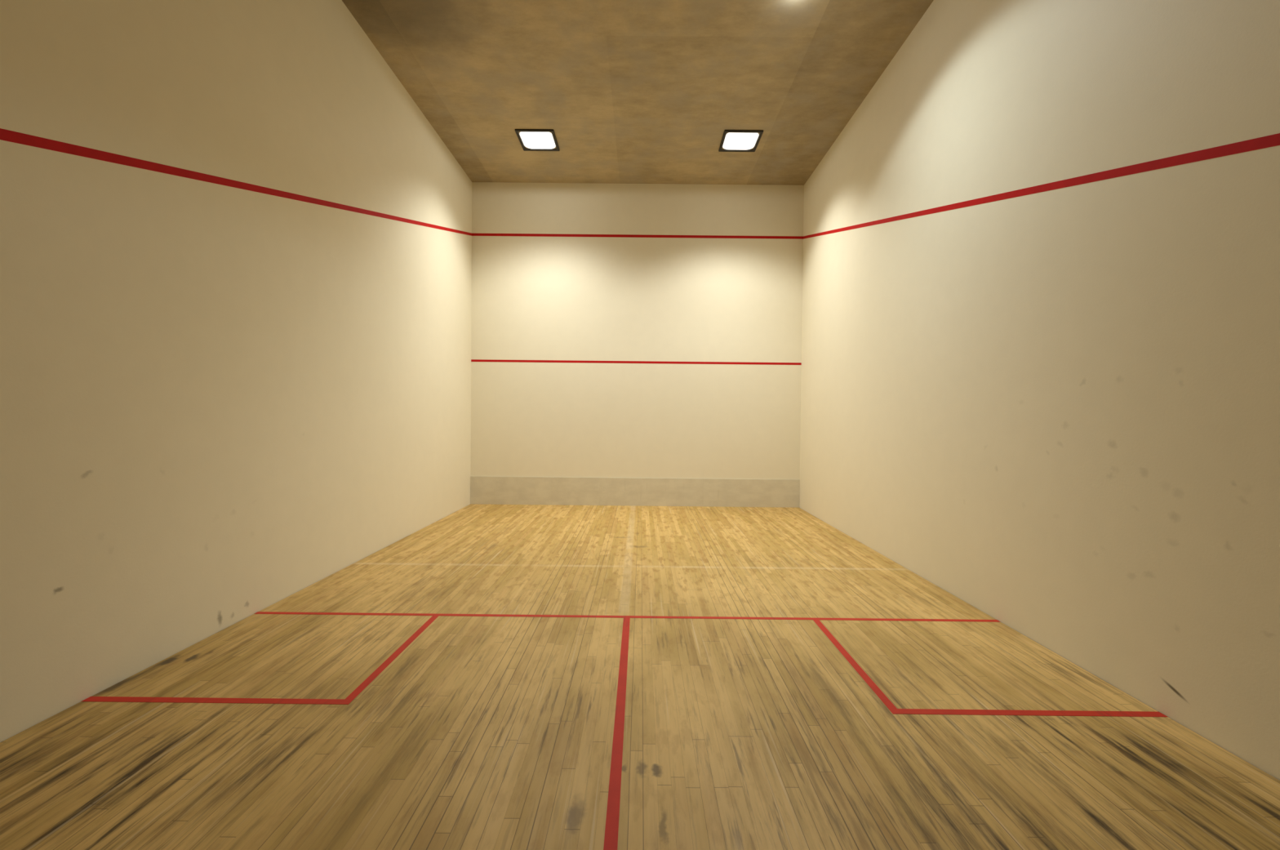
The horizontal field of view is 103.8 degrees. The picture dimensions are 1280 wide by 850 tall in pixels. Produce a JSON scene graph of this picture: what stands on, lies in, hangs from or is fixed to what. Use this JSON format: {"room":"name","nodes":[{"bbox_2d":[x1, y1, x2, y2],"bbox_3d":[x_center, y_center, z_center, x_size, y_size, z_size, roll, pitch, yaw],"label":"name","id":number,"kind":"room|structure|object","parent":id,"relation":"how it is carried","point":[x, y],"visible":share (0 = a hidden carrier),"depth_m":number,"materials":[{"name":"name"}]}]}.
{"room":"sports hall","nodes":[
{"label":"sports hall","id":0,"kind":"room"},
{"bbox_2d":[0,0,471,742],"bbox_3d":[-3.381,-1.485,4.385,0.200,6.251,11.100,1,1,0],"label":"wall","id":1,"kind":"structure","parent":0,"point":[218,402],"depth_m":3.76,"materials":[{"name":"paint"}]},
{"bbox_2d":[0,128,471,235],"bbox_3d":[-3.275,-2.043,4.377,0.002,3.172,10.700,1,1,0],"label":"side wall line","id":2,"kind":"object","parent":1,"relation":"attached to","point":[5,135],"depth_m":3.49,"materials":[{"name":"red paint"}]},
{"bbox_2d":[470,182,804,479],"bbox_3d":[-0.071,-1.531,9.829,6.400,6.251,0.200,1,1,0],"label":"wall","id":3,"kind":"structure","parent":0,"point":[534,297],"depth_m":9.72,"materials":[{"name":"paint"}]},
{"bbox_2d":[470,475,799,507],"bbox_3d":[-0.100,1.300,9.762,6.396,0.543,0.012,1,1,0],"label":"board","id":4,"kind":"object","parent":3,"relation":"attached to","point":[484,490],"visible":1,"depth_m":9.76,"materials":[{"name":"beige wood"}]},
{"bbox_2d":[471,359,801,364],"bbox_3d":[-0.074,-1.217,9.733,6.400,0.042,0.002,1,1,0],"label":"service line","id":5,"kind":"object","parent":3,"relation":"attached to","point":[472,360],"visible":1,"depth_m":9.73,"materials":[{"name":"red paint"}]},
{"bbox_2d":[471,233,803,239],"bbox_3d":[-0.050,-3.649,9.697,6.400,0.050,0.002,1,1,0],"label":"front wall line","id":6,"kind":"object","parent":3,"relation":"attached to","point":[473,234],"visible":1,"depth_m":9.70,"materials":[{"name":"red paint"}]},
{"bbox_2d":[342,0,933,185],"bbox_3d":[-0.049,-4.677,4.333,6.800,0.200,11.100,1,1,0],"label":"ceiling","id":7,"kind":"structure","parent":0,"point":[629,91],"depth_m":6.64,"materials":[{"name":"concrete"}]},
{"bbox_2d":[515,128,559,151],"bbox_3d":[-1.663,-4.638,8.187,0.610,0.023,0.610,1,1,0],"label":"recessed light","id":8,"kind":"object","parent":7,"relation":"in","point":[536,140],"visible":1,"depth_m":8.15,"materials":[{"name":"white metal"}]},
{"bbox_2d":[520,131,555,148],"bbox_3d":[-1.663,-4.636,8.187,0.522,0.019,0.522,1,1,0],"label":"diffuser","id":9,"kind":"object","parent":8,"relation":"attached to","point":[531,140],"depth_m":8.15,"materials":[{"name":"white plastic"}]},
{"bbox_2d":[718,129,763,151],"bbox_3d":[1.627,-4.604,8.151,0.610,0.023,0.610,1,1,0],"label":"recessed light","id":10,"kind":"object","parent":7,"relation":"in","point":[736,140],"visible":1,"depth_m":8.12,"materials":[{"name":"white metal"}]},
{"bbox_2d":[722,132,758,149],"bbox_3d":[1.627,-4.602,8.151,0.522,0.019,0.522,1,1,0],"label":"diffuser","id":11,"kind":"object","parent":10,"relation":"attached to","point":[731,140],"depth_m":8.12,"materials":[{"name":"white plastic"}]},
{"bbox_2d":[0,503,1279,849],"bbox_3d":[-0.113,1.661,4.425,6.386,0.025,10.686,1,1,0],"label":"floor","id":12,"kind":"structure","parent":0,"point":[484,732],"depth_m":2.80,"materials":[{"name":"brown wood"}]},
{"bbox_2d":[81,615,438,704],"bbox_3d":[-2.515,1.635,3.635,1.584,0.002,1.328,1,1,0],"label":"box","id":13,"kind":"object","parent":12,"relation":"on","point":[363,685],"visible":1,"depth_m":3.01,"materials":[{"name":"red paint"}]},
{"bbox_2d":[603,617,630,849],"bbox_3d":[-0.118,1.687,1.688,0.055,0.002,5.212,1,1,0],"label":"half court line","id":14,"kind":"object","parent":12,"relation":"on","point":[611,839],"visible":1,"depth_m":2.55,"materials":[{"name":"red paint"}]},
{"bbox_2d":[254,611,1000,622],"bbox_3d":[-0.113,1.649,4.317,6.386,0.002,0.044,1,1,0],"label":"short line","id":15,"kind":"object","parent":12,"relation":"on","point":[258,612],"visible":1,"depth_m":4.31,"materials":[{"name":"red paint"}]},
{"bbox_2d":[813,619,1167,716],"bbox_3d":[2.278,1.684,3.609,1.602,0.002,1.362,1,1,0],"label":"box","id":16,"kind":"object","parent":12,"relation":"on","point":[869,682],"visible":1,"depth_m":2.96,"materials":[{"name":"red paint"}]},
{"bbox_2d":[799,0,1279,780],"bbox_3d":[3.218,-1.418,4.374,0.200,6.251,11.100,1,1,0],"label":"wall","id":17,"kind":"structure","parent":0,"point":[1057,411],"depth_m":3.58,"materials":[{"name":"paint"}]},
{"bbox_2d":[803,133,1279,238],"bbox_3d":[3.123,-1.978,4.366,0.002,3.172,10.700,1,1,0],"label":"side wall line","id":18,"kind":"object","parent":17,"relation":"attached to","point":[1271,140],"depth_m":3.33,"materials":[{"name":"red paint"}]}
]}

